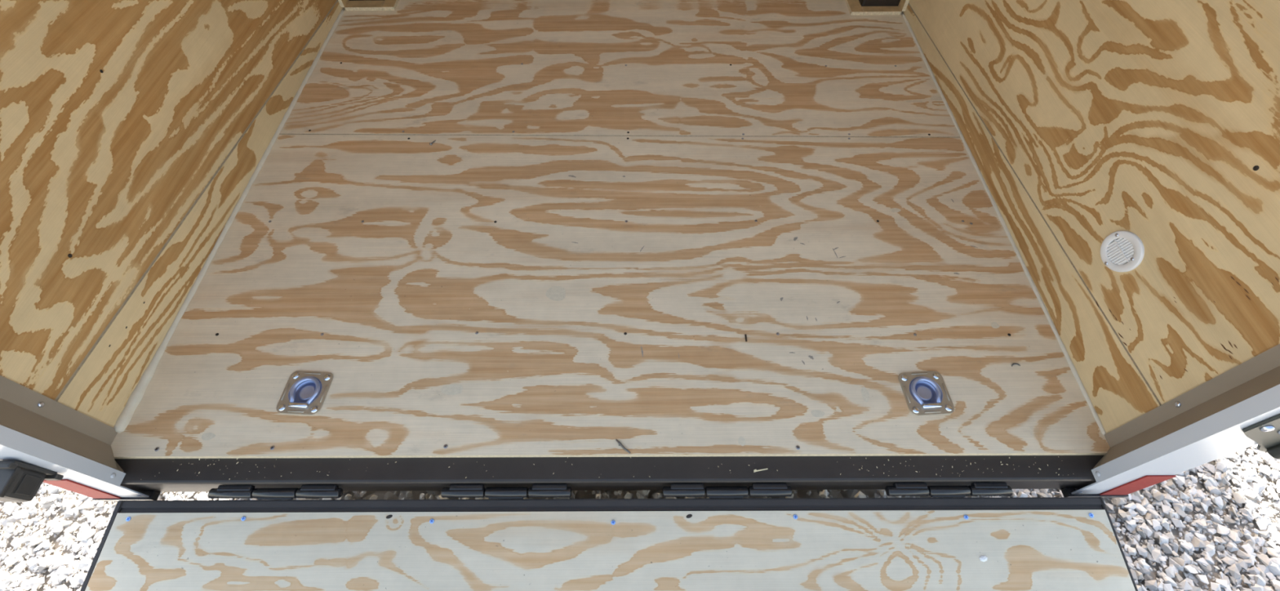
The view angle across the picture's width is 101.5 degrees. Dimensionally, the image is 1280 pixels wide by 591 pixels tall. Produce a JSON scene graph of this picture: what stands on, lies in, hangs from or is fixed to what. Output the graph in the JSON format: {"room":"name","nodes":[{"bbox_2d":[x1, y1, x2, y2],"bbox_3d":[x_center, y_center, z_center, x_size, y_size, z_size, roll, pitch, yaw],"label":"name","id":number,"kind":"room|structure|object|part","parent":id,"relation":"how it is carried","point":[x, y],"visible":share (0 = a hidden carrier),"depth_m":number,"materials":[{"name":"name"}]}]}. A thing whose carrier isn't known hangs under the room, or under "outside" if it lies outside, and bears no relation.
{"room":"cargo space","nodes":[
{"label":"cargo space","id":0,"kind":"room"},
{"bbox_2d":[0,425,160,502],"bbox_3d":[-1.311,-0.111,0.445,0.150,2.178,0.233,0,58,0],"label":"frame","id":1,"kind":"object","parent":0,"point":[27,462],"visible":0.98,"depth_m":1.12,"materials":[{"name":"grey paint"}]},
{"bbox_3d":[-1.306,0.510,1.329,0.150,0.020,0.023,0,58,0],"label":"foot plate","id":2,"kind":"part","parent":1,"relation":"part of","materials":[{"name":"black"}]},
{"bbox_2d":[0,0,336,399],"bbox_3d":[-1.317,-2.151,1.698,0.019,2.237,4.631,0,58,0],"label":"wall","id":3,"kind":"structure","parent":0,"point":[116,116],"depth_m":1.27,"materials":[{"name":"brown wood"}]},
{"bbox_2d":[0,375,124,472],"bbox_3d":[-1.278,-0.219,0.447,0.052,2.068,0.238,0,58,0],"label":"trim","id":4,"kind":"structure","parent":3,"relation":"attached to","point":[23,410],"depth_m":1.15,"materials":[{"name":"silver metal"}]},
{"bbox_2d":[54,0,343,427],"bbox_3d":[-1.313,-1.670,2.456,0.019,0.165,4.642,0,58,0],"label":"baseboard","id":5,"kind":"structure","parent":3,"relation":"attached to","point":[101,388],"depth_m":1.45,"materials":[{"name":"brown wood"}]},
{"bbox_2d":[113,8,344,433],"bbox_3d":[-1.296,-0.457,1.794,0.030,0.028,1.882,0,58,0],"label":"trim","id":6,"kind":"structure","parent":3,"relation":"attached to","point":[124,419],"depth_m":1.53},
{"bbox_2d":[114,455,1103,492],"bbox_3d":[-0.079,0.445,1.308,2.444,0.115,0.066,0,58,0],"label":"sill","id":7,"kind":"structure","parent":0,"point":[799,473],"depth_m":1.26,"materials":[{"name":"black paint"}]},
{"bbox_2d":[80,482,1137,590],"bbox_3d":[-0.073,1.456,0.789,2.390,0.257,2.202,0,58,0],"label":"door","id":8,"kind":"structure","parent":7,"relation":"attached to","point":[724,541],"depth_m":1.22,"materials":[{"name":"brown wood"}]},
{"bbox_2d":[979,555,987,561],"bbox_3d":[0.791,0.605,1.202,0.020,0.004,0.013,0,58,0],"label":"chip","id":9,"kind":"object","parent":8,"relation":"on","point":[983,558],"visible":1,"depth_m":1.20,"materials":[{"name":"white plastic"}]},
{"bbox_2d":[159,142,1059,479],"bbox_3d":[-0.077,-0.394,1.758,2.246,0.019,1.949,0,58,0],"label":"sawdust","id":10,"kind":"object","parent":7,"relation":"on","point":[677,143],"visible":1,"depth_m":1.26,"materials":[{"name":"beige wood"}]},
{"bbox_2d":[753,468,768,472],"bbox_3d":[0.289,0.418,1.256,0.035,0.002,0.006,-11,59,-6],"label":"wood splinter","id":11,"kind":"object","parent":7,"relation":"on","point":[755,470],"visible":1,"depth_m":1.25,"materials":[{"name":"beige wood"}]},
{"bbox_2d":[111,0,1110,458],"bbox_3d":[-0.085,-1.603,2.514,2.438,0.020,4.700,0,58,0],"label":"floor","id":12,"kind":"structure","parent":0,"point":[867,262],"depth_m":1.57,"materials":[{"name":"brown wood"}]},
{"bbox_2d":[275,370,333,415],"bbox_3d":[-0.864,0.251,1.350,0.119,0.025,0.122,0,58,0],"label":"ring","id":13,"kind":"object","parent":12,"relation":"on","point":[304,393],"visible":1,"depth_m":1.35,"materials":[{"name":"metal"}]},
{"bbox_3d":[-0.864,0.251,1.355,0.083,0.016,0.083,0,58,0],"label":"dish","id":14,"kind":"part","parent":13,"relation":"part of","materials":[{"name":"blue metal"}]},
{"bbox_2d":[337,0,399,10],"bbox_3d":[-1.191,-2.143,2.649,0.228,0.340,1.900,0,58,0],"label":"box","id":15,"kind":"object","parent":12,"relation":"on","point":[352,5],"visible":1,"depth_m":2.29,"materials":[{"name":"wood"}]},
{"bbox_2d":[615,439,631,453],"bbox_3d":[-0.043,0.367,1.267,0.049,0.006,0.009,39,66,22],"label":"twig","id":16,"kind":"object","parent":12,"relation":"on","point":[617,441],"visible":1,"depth_m":1.26,"materials":[{"name":"grey wood"}]},
{"bbox_2d":[844,0,909,14],"bbox_3d":[1.018,-2.103,2.610,0.228,0.340,1.900,0,58,0],"label":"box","id":17,"kind":"object","parent":12,"relation":"on","point":[855,6],"visible":1,"depth_m":2.25,"materials":[{"name":"wood"}]},
{"bbox_2d":[897,370,954,415],"bbox_3d":[0.732,0.250,1.341,0.119,0.025,0.122,0,58,0],"label":"ring","id":18,"kind":"object","parent":12,"relation":"on","point":[925,393],"visible":1,"depth_m":1.34,"materials":[{"name":"metal"}]},
{"bbox_3d":[0.732,0.251,1.345,0.083,0.016,0.083,0,58,0],"label":"dish","id":19,"kind":"part","parent":18,"relation":"part of","materials":[{"name":"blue metal"}]},
{"bbox_2d":[908,0,1279,404],"bbox_3d":[1.137,-2.154,1.685,0.020,2.238,4.652,0,58,0],"label":"wall","id":20,"kind":"structure","parent":0,"point":[1157,122],"depth_m":1.16,"materials":[{"name":"brown wood"}]},
{"bbox_2d":[902,13,1106,435],"bbox_3d":[1.135,-0.437,1.766,0.012,0.012,1.840,0,58,0],"label":"trim","id":21,"kind":"structure","parent":20,"relation":"attached to","point":[1071,365],"depth_m":1.57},
{"bbox_2d":[902,3,1161,433],"bbox_3d":[1.143,-1.673,2.441,0.018,0.167,4.663,0,58,0],"label":"baseboard","id":22,"kind":"structure","parent":20,"relation":"attached to","point":[1117,389],"depth_m":1.43,"materials":[{"name":"brown wood"}]},
{"bbox_2d":[1100,231,1144,271],"bbox_3d":[1.133,-0.104,1.233,0.008,0.103,0.105,0,58,0],"label":"air vent","id":23,"kind":"object","parent":20,"relation":"in","point":[1120,251],"visible":1,"depth_m":1.23,"materials":[{"name":"white plastic"}]},
{"bbox_2d":[1093,343,1279,468],"bbox_3d":[1.108,-0.221,0.434,0.052,2.068,0.217,0,58,0],"label":"trim","id":24,"kind":"structure","parent":20,"relation":"attached to","point":[1260,373],"depth_m":1.05,"materials":[{"name":"silver metal"}]},
{"bbox_2d":[1060,384,1279,497],"bbox_3d":[1.166,-0.143,0.450,0.196,2.178,0.185,0,58,0],"label":"frame","id":25,"kind":"object","parent":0,"point":[1255,420],"visible":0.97,"depth_m":1.05,"materials":[{"name":"grey paint"}]},
{"bbox_3d":[1.149,0.498,1.321,0.150,0.020,0.023,0,58,0],"label":"foot plate","id":26,"kind":"part","parent":25,"relation":"part of","materials":[{"name":"black"}]},
{"label":"outside","id":27,"kind":"structure","parent":0,"visible":0},
{"bbox_2d":[0,446,1279,590],"bbox_3d":[-0.077,0.639,1.667,80.000,5.344,80.000,0,58,0],"label":"ground","id":28,"kind":"structure","parent":27,"point":[800,493],"depth_m":1.64,"materials":[{"name":"grey gravel"}]},
{"bbox_2d":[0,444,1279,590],"bbox_3d":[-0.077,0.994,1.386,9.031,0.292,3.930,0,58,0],"label":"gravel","id":29,"kind":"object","parent":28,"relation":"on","point":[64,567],"visible":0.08,"depth_m":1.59,"materials":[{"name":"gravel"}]}
]}

